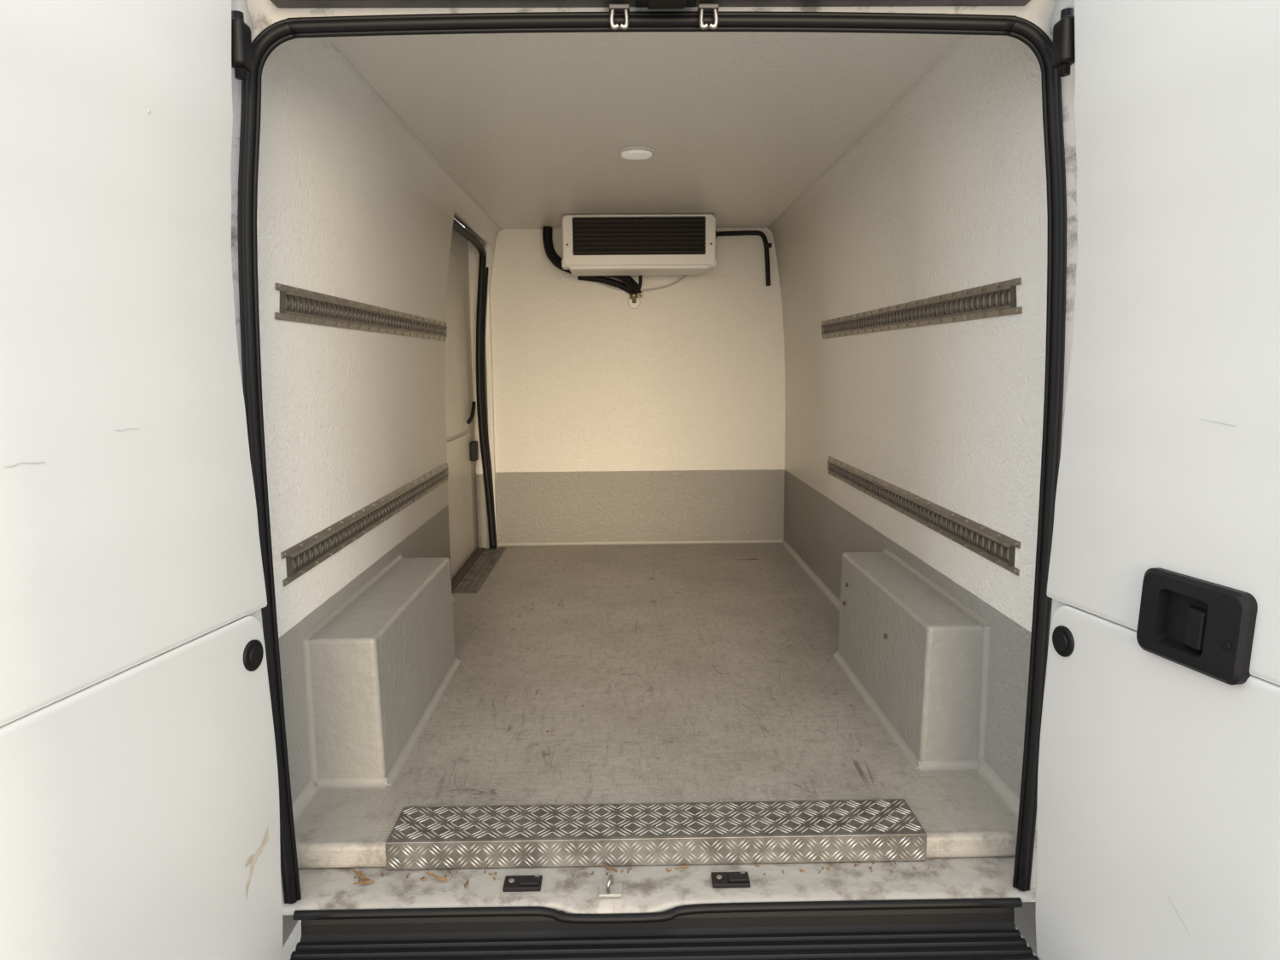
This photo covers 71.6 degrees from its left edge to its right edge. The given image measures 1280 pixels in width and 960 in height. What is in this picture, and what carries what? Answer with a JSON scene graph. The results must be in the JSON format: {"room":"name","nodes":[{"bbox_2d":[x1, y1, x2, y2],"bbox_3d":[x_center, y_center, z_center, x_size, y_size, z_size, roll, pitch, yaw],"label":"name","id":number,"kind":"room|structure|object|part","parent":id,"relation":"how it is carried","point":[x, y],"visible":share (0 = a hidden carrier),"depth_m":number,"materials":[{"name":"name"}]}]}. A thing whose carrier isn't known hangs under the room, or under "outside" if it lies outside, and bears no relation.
{"room":"loading area","nodes":[
{"label":"loading area","id":0,"kind":"room"},
{"bbox_2d":[256,37,502,803],"bbox_3d":[-0.779,-0.277,3.290,0.167,1.808,3.100,-1,7,-1],"label":"wall","id":1,"kind":"structure","parent":0,"point":[353,205],"depth_m":2.29,"materials":[{"name":"white plastic"}]},
{"bbox_2d":[0,0,283,959],"bbox_3d":[-0.759,0.079,1.224,0.101,2.120,0.806,1,8,11],"label":"door","id":2,"kind":"structure","parent":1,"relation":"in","point":[139,786],"depth_m":1.25,"materials":[{"name":"white paint"}]},
{"bbox_2d":[4,461,46,467],"bbox_3d":[-0.760,-0.020,1.097,0.001,0.005,0.060,1,8,10],"label":"scuff","id":3,"kind":"object","parent":2,"relation":"attached to","point":[40,462],"visible":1,"depth_m":1.10,"materials":[{"name":"grey"}]},
{"bbox_3d":[-0.736,0.695,1.271,0.040,0.847,0.722,1,8,10],"label":"panel","id":4,"kind":"part","parent":2,"relation":"part of","materials":[{"name":"white paint"}]},
{"bbox_2d":[231,10,247,80],"bbox_3d":[-0.674,-0.731,1.493,0.019,0.105,0.020,-1,7,-1],"label":"pin","id":5,"kind":"object","parent":2,"relation":"attached to","point":[241,73],"visible":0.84,"depth_m":1.49,"materials":[{"name":"black metal"}]},
{"bbox_3d":[-0.674,-0.730,1.490,0.032,0.075,0.045,-1,7,-1],"label":"hinge arm","id":6,"kind":"part","parent":2,"relation":"part of","materials":[{"name":"black plastic"}]},
{"bbox_2d":[245,854,256,867],"bbox_3d":[-0.671,0.658,1.531,0.001,0.022,0.032,1,8,10],"label":"smear","id":7,"kind":"object","parent":2,"relation":"attached to","point":[250,858],"visible":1,"depth_m":1.53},
{"bbox_2d":[242,639,263,671],"bbox_3d":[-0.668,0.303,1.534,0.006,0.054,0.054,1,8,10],"label":"grommet","id":8,"kind":"object","parent":2,"relation":"attached to","point":[252,643],"visible":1,"depth_m":1.52,"materials":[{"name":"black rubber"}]},
{"bbox_2d":[245,825,268,896],"bbox_3d":[-0.668,0.667,1.550,0.002,0.102,0.069,1,8,13],"label":"smear","id":9,"kind":"object","parent":2,"relation":"attached to","point":[265,840],"visible":1,"depth_m":1.55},
{"bbox_2d":[291,779,319,823],"bbox_3d":[-0.767,0.734,2.000,0.022,0.022,0.220,-1,7,-1],"label":"trim","id":10,"kind":"structure","parent":1,"relation":"attached to","point":[306,795],"depth_m":2.03,"materials":[{"name":"grey"}]},
{"bbox_2d":[274,282,447,341],"bbox_3d":[-0.784,-0.495,2.770,0.016,0.076,1.785,-1,7,-1],"label":"rail","id":11,"kind":"object","parent":1,"relation":"attached to","point":[297,305],"visible":1,"depth_m":2.37,"materials":[{"name":"grey metal"}]},
{"bbox_2d":[280,462,449,586],"bbox_3d":[-0.791,0.080,2.832,0.012,0.076,1.800,-1,7,-1],"label":"rail","id":12,"kind":"object","parent":1,"relation":"attached to","point":[305,555],"visible":1,"depth_m":2.43,"materials":[{"name":"grey metal"}]},
{"bbox_2d":[451,594,456,605],"bbox_3d":[-0.789,0.551,3.403,0.022,0.022,0.810,-1,7,-1],"label":"baseboard","id":13,"kind":"structure","parent":1,"relation":"attached to","point":[453,598],"depth_m":3.78,"materials":[{"name":"grey"}]},
{"bbox_2d":[444,252,473,573],"bbox_3d":[-0.886,-0.324,4.170,0.015,1.480,0.860,-1,7,-1],"label":"door","id":14,"kind":"structure","parent":1,"relation":"in","point":[457,449],"depth_m":4.28,"materials":[{"name":"paint"}]},
{"bbox_3d":[-0.889,-0.629,4.115,0.013,0.860,0.830,-1,7,-1],"label":"door panel","id":15,"kind":"part","parent":14,"relation":"part of","materials":[{"name":"paint"}]},
{"bbox_3d":[-0.882,0.110,4.226,0.015,0.605,0.860,-1,7,-1],"label":"door panel","id":16,"kind":"part","parent":14,"relation":"part of","materials":[{"name":"paint"}]},
{"bbox_2d":[466,401,476,424],"bbox_3d":[-0.866,-0.347,4.579,0.032,0.113,0.098,1,8,13],"label":"lever","id":17,"kind":"object","parent":14,"relation":"attached to","point":[473,410],"visible":1,"depth_m":4.56,"materials":[{"name":"black plastic"}]},
{"bbox_2d":[469,441,478,460],"bbox_3d":[-0.866,-0.152,4.631,0.035,0.100,0.070,-1,7,-1],"label":"block","id":18,"kind":"object","parent":14,"relation":"attached to","point":[474,449],"visible":1,"depth_m":4.60,"materials":[{"name":"black plastic"}]},
{"bbox_2d":[446,227,477,579],"bbox_3d":[-0.915,-0.376,4.228,0.040,1.750,1.170,-1,7,-1],"label":"door skin","id":19,"kind":"structure","parent":1,"relation":"in","point":[459,244],"depth_m":4.67,"materials":[{"name":"paint"}]},
{"bbox_2d":[452,219,497,547],"bbox_3d":[-0.819,-0.370,4.239,0.083,1.612,1.007,-1,7,-1],"label":"seal","id":20,"kind":"object","parent":1,"relation":"attached to","point":[483,271],"visible":0.94,"depth_m":4.69,"materials":[{"name":"black rubber"}]},
{"bbox_2d":[465,227,785,547],"bbox_3d":[-0.020,-0.488,4.843,1.800,1.813,0.050,-1,7,-1],"label":"wall","id":21,"kind":"structure","parent":0,"point":[662,419],"depth_m":4.83,"materials":[{"name":"white plastic"}]},
{"bbox_2d":[628,290,641,308],"bbox_3d":[-0.028,-0.964,4.729,0.077,0.100,0.052,-1,7,-1],"label":"pipe fitting","id":22,"kind":"object","parent":21,"relation":"attached to","point":[634,302],"visible":1,"depth_m":4.74,"materials":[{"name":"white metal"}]},
{"bbox_2d":[497,540,783,546],"bbox_3d":[-0.006,0.351,4.920,1.612,0.014,0.014,-1,7,-1],"label":"baseboard","id":23,"kind":"structure","parent":21,"relation":"attached to","point":[740,541],"depth_m":4.92,"materials":[{"name":"grey"}]},
{"bbox_2d":[715,229,771,285],"bbox_3d":[0.520,-1.177,4.705,0.354,0.291,0.062,-1,7,-1],"label":"conduit","id":24,"kind":"object","parent":21,"relation":"attached to","point":[766,246],"visible":0.94,"depth_m":4.69,"materials":[{"name":"black rubber"}]},
{"bbox_2d":[327,31,964,229],"bbox_3d":[-0.003,-1.163,3.202,1.600,0.050,3.130,-1,7,-1],"label":"ceiling","id":25,"kind":"structure","parent":0,"point":[738,125],"depth_m":2.51,"materials":[{"name":"white plastic"}]},
{"bbox_2d":[617,145,655,159],"bbox_3d":[-0.012,-1.101,2.993,0.128,0.020,0.128,-1,7,-1],"label":"ceiling lamp","id":26,"kind":"object","parent":25,"relation":"attached to","point":[631,152],"depth_m":2.96,"materials":[{"name":"white plastic"}]},
{"bbox_2d":[561,214,716,275],"bbox_3d":[-0.008,-1.169,4.478,0.747,0.258,0.494,-1,7,-1],"label":"refrigeration evaporator","id":27,"kind":"object","parent":25,"relation":"attached to","point":[593,244],"visible":1,"depth_m":4.25,"materials":[{"name":"white plastic"}]},
{"bbox_2d":[542,226,642,294],"bbox_3d":[-0.244,-1.147,4.629,0.519,0.344,0.135,-1,7,-6],"label":"hose","id":28,"kind":"object","parent":27,"relation":"attached to","point":[630,285],"visible":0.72,"depth_m":4.63,"materials":[{"name":"black rubber"}]},
{"bbox_2d":[572,217,704,255],"bbox_3d":[-0.005,-1.170,4.271,0.636,0.178,0.003,-1,7,-1],"label":"grille","id":29,"kind":"object","parent":27,"relation":"attached to","point":[573,218],"depth_m":4.26,"materials":[{"name":"black plastic"}]},
{"bbox_2d":[569,265,709,275],"bbox_3d":[-0.005,-1.043,4.405,0.675,0.026,0.296,-1,7,-1],"label":"drip tray","id":30,"kind":"object","parent":27,"relation":"on","point":[575,270],"depth_m":4.30,"materials":[{"name":"white plastic"}]},
{"bbox_2d":[598,274,687,290],"bbox_3d":[-0.009,-1.051,4.701,0.557,0.099,0.064,-1,7,-3],"label":"tube","id":31,"kind":"object","parent":27,"relation":"attached to","point":[684,276],"visible":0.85,"depth_m":4.72,"materials":[{"name":"grey"}]},
{"bbox_2d":[230,0,1077,955],"bbox_3d":[0.006,-0.149,3.276,1.920,2.330,3.385,-1,7,-1],"label":"frame","id":32,"kind":"object","parent":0,"point":[258,14],"visible":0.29,"depth_m":1.56,"materials":[{"name":"white metal"}]},
{"bbox_3d":[-0.714,-0.848,1.527,0.075,0.160,0.050,-1,7,-1],"label":"corner post","id":33,"kind":"part","parent":32,"relation":"part of","materials":[{"name":"white paint"}]},
{"bbox_3d":[-0.806,-0.425,4.788,0.025,1.600,0.050,-1,7,-1],"label":"jamb trim","id":34,"kind":"part","parent":32,"relation":"part of","materials":[{"name":"white"}]},
{"bbox_2d":[609,4,629,29],"bbox_3d":[-0.036,-0.800,1.538,0.036,0.042,0.021,-1,7,-1],"label":"hook","id":35,"kind":"object","parent":32,"relation":"attached to","point":[613,8],"visible":1,"depth_m":1.53,"materials":[{"name":"metal"}]},
{"bbox_3d":[-0.036,-0.817,1.537,0.036,0.008,0.019,-1,7,-1],"label":"hook plate","id":36,"kind":"part","parent":35,"relation":"part of","materials":[{"name":"paint"}]},
{"bbox_2d":[237,11,1066,903],"bbox_3d":[0.031,0.004,1.666,1.518,1.664,0.021,-1,7,-1],"label":"seal","id":37,"kind":"object","parent":32,"relation":"attached to","point":[1023,30],"visible":0.87,"depth_m":1.60,"materials":[{"name":"black rubber"}]},
{"bbox_2d":[281,856,1035,915],"bbox_3d":[0.038,0.830,1.810,1.560,0.030,0.146,-1,7,-1],"label":"rear door sill","id":38,"kind":"structure","parent":32,"relation":"attached to","point":[645,888],"depth_m":1.80,"materials":[{"name":"paint"}]},
{"bbox_2d":[502,874,542,891],"bbox_3d":[-0.238,0.818,1.805,0.076,0.016,0.044,-1,7,-1],"label":"plate","id":39,"kind":"object","parent":38,"relation":"on","point":[512,883],"visible":1,"depth_m":1.79,"materials":[{"name":"black plastic"}]},
{"bbox_2d":[599,872,622,897],"bbox_3d":[-0.059,0.803,1.769,0.046,0.035,0.042,-1,7,-1],"label":"door striker","id":40,"kind":"object","parent":38,"relation":"attached to","point":[611,888],"depth_m":1.76,"materials":[{"name":"silver metal"}]},
{"bbox_3d":[-0.059,0.818,1.771,0.046,0.006,0.042,-1,7,-1],"label":"latch plate","id":41,"kind":"part","parent":40,"relation":"part of","materials":[{"name":"silver metal"}]},
{"bbox_2d":[352,861,945,887],"bbox_3d":[0.020,0.810,1.827,1.231,0.017,0.073,-1,7,-1],"label":"leaf litter","id":42,"kind":"object","parent":38,"relation":"on","point":[358,874],"visible":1,"depth_m":1.83,"materials":[{"name":"brown plant"}]},
{"bbox_2d":[385,798,926,869],"bbox_3d":[0.035,0.769,1.934,1.134,0.063,0.154,-1,7,-1],"label":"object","id":43,"kind":"structure","parent":38,"relation":"on","point":[849,830],"depth_m":1.87,"materials":[{"name":"metal"}]},
{"bbox_3d":[0.035,0.742,1.934,1.134,0.005,0.147,-1,7,-1],"label":"plate","id":44,"kind":"part","parent":43,"relation":"part of","materials":[{"name":"metal"}]},
{"bbox_2d":[710,871,750,888],"bbox_3d":[0.185,0.813,1.811,0.076,0.016,0.044,-1,7,-1],"label":"plate","id":45,"kind":"object","parent":38,"relation":"on","point":[719,880],"visible":1,"depth_m":1.80,"materials":[{"name":"black plastic"}]},
{"bbox_2d":[290,897,1039,959],"bbox_3d":[0.042,1.028,1.650,1.430,0.355,0.314,-1,7,-1],"label":"step","id":46,"kind":"structure","parent":32,"relation":"attached to","point":[941,928],"depth_m":1.74,"materials":[{"name":"black plastic"}]},
{"bbox_2d":[634,0,698,9],"bbox_3d":[0.045,-0.823,1.501,0.110,0.040,0.052,-1,7,-1],"label":"header latch","id":47,"kind":"object","parent":32,"relation":"attached to","point":[650,4],"visible":1,"depth_m":1.50,"materials":[{"name":"black plastic"}]},
{"bbox_2d":[697,3,719,29],"bbox_3d":[0.118,-0.801,1.540,0.036,0.042,0.021,-1,7,-1],"label":"hook","id":48,"kind":"object","parent":32,"relation":"attached to","point":[702,8],"visible":1,"depth_m":1.53,"materials":[{"name":"metal"}]},
{"bbox_3d":[0.118,-0.819,1.539,0.036,0.008,0.019,-1,7,-1],"label":"hook plate","id":49,"kind":"part","parent":48,"relation":"part of","materials":[{"name":"paint"}]},
{"bbox_3d":[0.761,-0.864,1.549,0.075,0.160,0.050,-1,7,-1],"label":"corner post","id":50,"kind":"part","parent":32,"relation":"part of","materials":[{"name":"white paint"}]},
{"bbox_2d":[294,542,1018,868],"bbox_3d":[0.012,0.584,3.398,1.760,0.056,3.092,-1,7,-1],"label":"floor","id":51,"kind":"structure","parent":0,"point":[730,710],"depth_m":2.56,"materials":[{"name":"plastic"}]},
{"bbox_2d":[302,553,461,789],"bbox_3d":[-0.693,0.489,2.528,0.190,0.374,0.912,-1,7,-1],"label":"box","id":52,"kind":"object","parent":51,"relation":"on","point":[377,667],"visible":1,"depth_m":2.18,"materials":[{"name":"grey plastic"}]},
{"bbox_2d":[451,547,485,592],"bbox_3d":[-0.856,0.439,4.320,0.043,0.008,1.040,-1,7,-1],"label":"track","id":53,"kind":"object","parent":51,"relation":"on","point":[467,566],"visible":0.64,"depth_m":4.35,"materials":[{"name":"grey metal"}]},
{"bbox_2d":[451,546,506,593],"bbox_3d":[-0.778,0.432,4.376,0.110,0.006,0.970,-1,7,-1],"label":"plate","id":54,"kind":"object","parent":51,"relation":"on","point":[474,579],"visible":1,"depth_m":4.29,"materials":[{"name":"metal"}]},
{"bbox_2d":[488,558,836,767],"bbox_3d":[0.051,0.558,3.370,1.144,0.007,2.351,-1,7,-1],"label":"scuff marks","id":55,"kind":"object","parent":51,"relation":"on","point":[737,559],"visible":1,"depth_m":3.94,"materials":[{"name":"grey"}]},
{"bbox_2d":[832,547,990,771],"bbox_3d":[0.749,0.471,2.578,0.173,0.372,0.883,-1,7,-1],"label":"box","id":56,"kind":"object","parent":51,"relation":"on","point":[917,655],"visible":1,"depth_m":2.27,"materials":[{"name":"grey plastic"}]},
{"bbox_2d":[767,34,1047,798],"bbox_3d":[0.788,-0.293,3.313,0.167,1.808,3.100,-1,7,-1],"label":"wall","id":57,"kind":"structure","parent":0,"point":[945,192],"depth_m":2.40,"materials":[{"name":"white plastic"}]},
{"bbox_2d":[779,538,840,611],"bbox_3d":[0.804,0.461,3.986,0.022,0.022,1.920,-1,7,-1],"label":"baseboard","id":58,"kind":"structure","parent":57,"relation":"attached to","point":[830,596],"depth_m":4.12,"materials":[{"name":"grey plastic"}]},
{"bbox_2d":[820,277,1022,338],"bbox_3d":[0.802,-0.523,2.877,0.016,0.076,1.945,-1,7,-1],"label":"rail","id":59,"kind":"object","parent":57,"relation":"attached to","point":[997,299],"visible":1,"depth_m":2.43,"materials":[{"name":"grey metal"}]},
{"bbox_2d":[826,455,1021,575],"bbox_3d":[0.820,0.055,2.884,0.012,0.076,1.860,-1,7,-1],"label":"rail","id":60,"kind":"object","parent":57,"relation":"attached to","point":[996,547],"visible":1,"depth_m":2.47,"materials":[{"name":"grey metal"}]},
{"bbox_2d":[977,761,1019,818],"bbox_3d":[0.834,0.713,2.047,0.022,0.022,0.270,-1,7,-1],"label":"trim","id":61,"kind":"structure","parent":57,"relation":"attached to","point":[1001,788],"depth_m":2.06,"materials":[{"name":"grey"}]},
{"bbox_2d":[1035,0,1279,959],"bbox_3d":[0.835,0.062,1.247,0.092,2.120,0.806,-2,8,-12],"label":"door","id":62,"kind":"structure","parent":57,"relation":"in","point":[1159,777],"depth_m":1.33,"materials":[{"name":"white paint"}]},
{"bbox_2d":[1052,625,1074,657],"bbox_3d":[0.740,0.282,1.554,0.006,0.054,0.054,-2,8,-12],"label":"grommet","id":63,"kind":"object","parent":62,"relation":"attached to","point":[1064,630],"visible":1,"depth_m":1.54,"materials":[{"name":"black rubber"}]},
{"bbox_3d":[0.726,-0.745,1.510,0.032,0.075,0.045,-1,7,-1],"label":"hinge arm","id":64,"kind":"part","parent":62,"relation":"part of","materials":[{"name":"black plastic"}]},
{"bbox_2d":[1057,7,1073,76],"bbox_3d":[0.726,-0.745,1.513,0.019,0.105,0.020,-1,7,-1],"label":"pin","id":65,"kind":"object","parent":62,"relation":"attached to","point":[1064,70],"visible":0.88,"depth_m":1.51,"materials":[{"name":"black metal"}]},
{"bbox_3d":[0.824,0.678,1.293,0.040,0.847,0.722,-2,8,-12],"label":"panel","id":66,"kind":"part","parent":62,"relation":"part of","materials":[{"name":"white paint"}]},
{"bbox_3d":[0.818,-0.355,1.167,0.053,1.230,0.741,-2,8,-12],"label":"panel","id":67,"kind":"part","parent":62,"relation":"part of","materials":[{"name":"white paint"}]},
{"bbox_2d":[1136,567,1257,685],"bbox_3d":[0.793,0.206,1.276,0.028,0.128,0.187,-2,8,-12],"label":"handle bezel","id":68,"kind":"object","parent":62,"relation":"attached to","point":[1166,596],"visible":1,"depth_m":1.25,"materials":[{"name":"black plastic"}]},
{"bbox_2d":[1140,606,1146,611],"bbox_3d":[0.765,0.197,1.350,0.003,0.008,0.008,-2,8,-12],"label":"screw","id":69,"kind":"object","parent":68,"relation":"attached to","point":[1143,608],"visible":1,"depth_m":1.35,"materials":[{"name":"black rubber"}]},
{"bbox_2d":[1183,601,1208,652],"bbox_3d":[0.793,0.212,1.266,0.016,0.068,0.045,-2,8,-12],"label":"lever","id":70,"kind":"object","parent":68,"relation":"attached to","point":[1196,613],"visible":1,"depth_m":1.26,"materials":[{"name":"black plastic"}]},
{"bbox_2d":[1221,641,1230,650],"bbox_3d":[0.796,0.225,1.206,0.003,0.012,0.012,-2,8,-12],"label":"screw","id":71,"kind":"object","parent":68,"relation":"attached to","point":[1226,645],"visible":1,"depth_m":1.20,"materials":[{"name":"black metal"}]},
{"bbox_2d":[1201,418,1237,426],"bbox_3d":[0.810,-0.080,1.243,0.001,0.007,0.060,-2,8,-12],"label":"scuff","id":72,"kind":"object","parent":62,"relation":"attached to","point":[1201,419],"visible":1,"depth_m":1.24,"materials":[{"name":"grey"}]},
{"label":"outside","id":73,"kind":"structure","parent":0,"visible":0},
{"bbox_2d":[282,919,1035,959],"bbox_3d":[0.074,1.640,-0.128,24.000,0.001,24.000,-1,7,-1],"label":"ground","id":74,"kind":"structure","parent":73,"point":[289,946],"depth_m":2.51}
]}

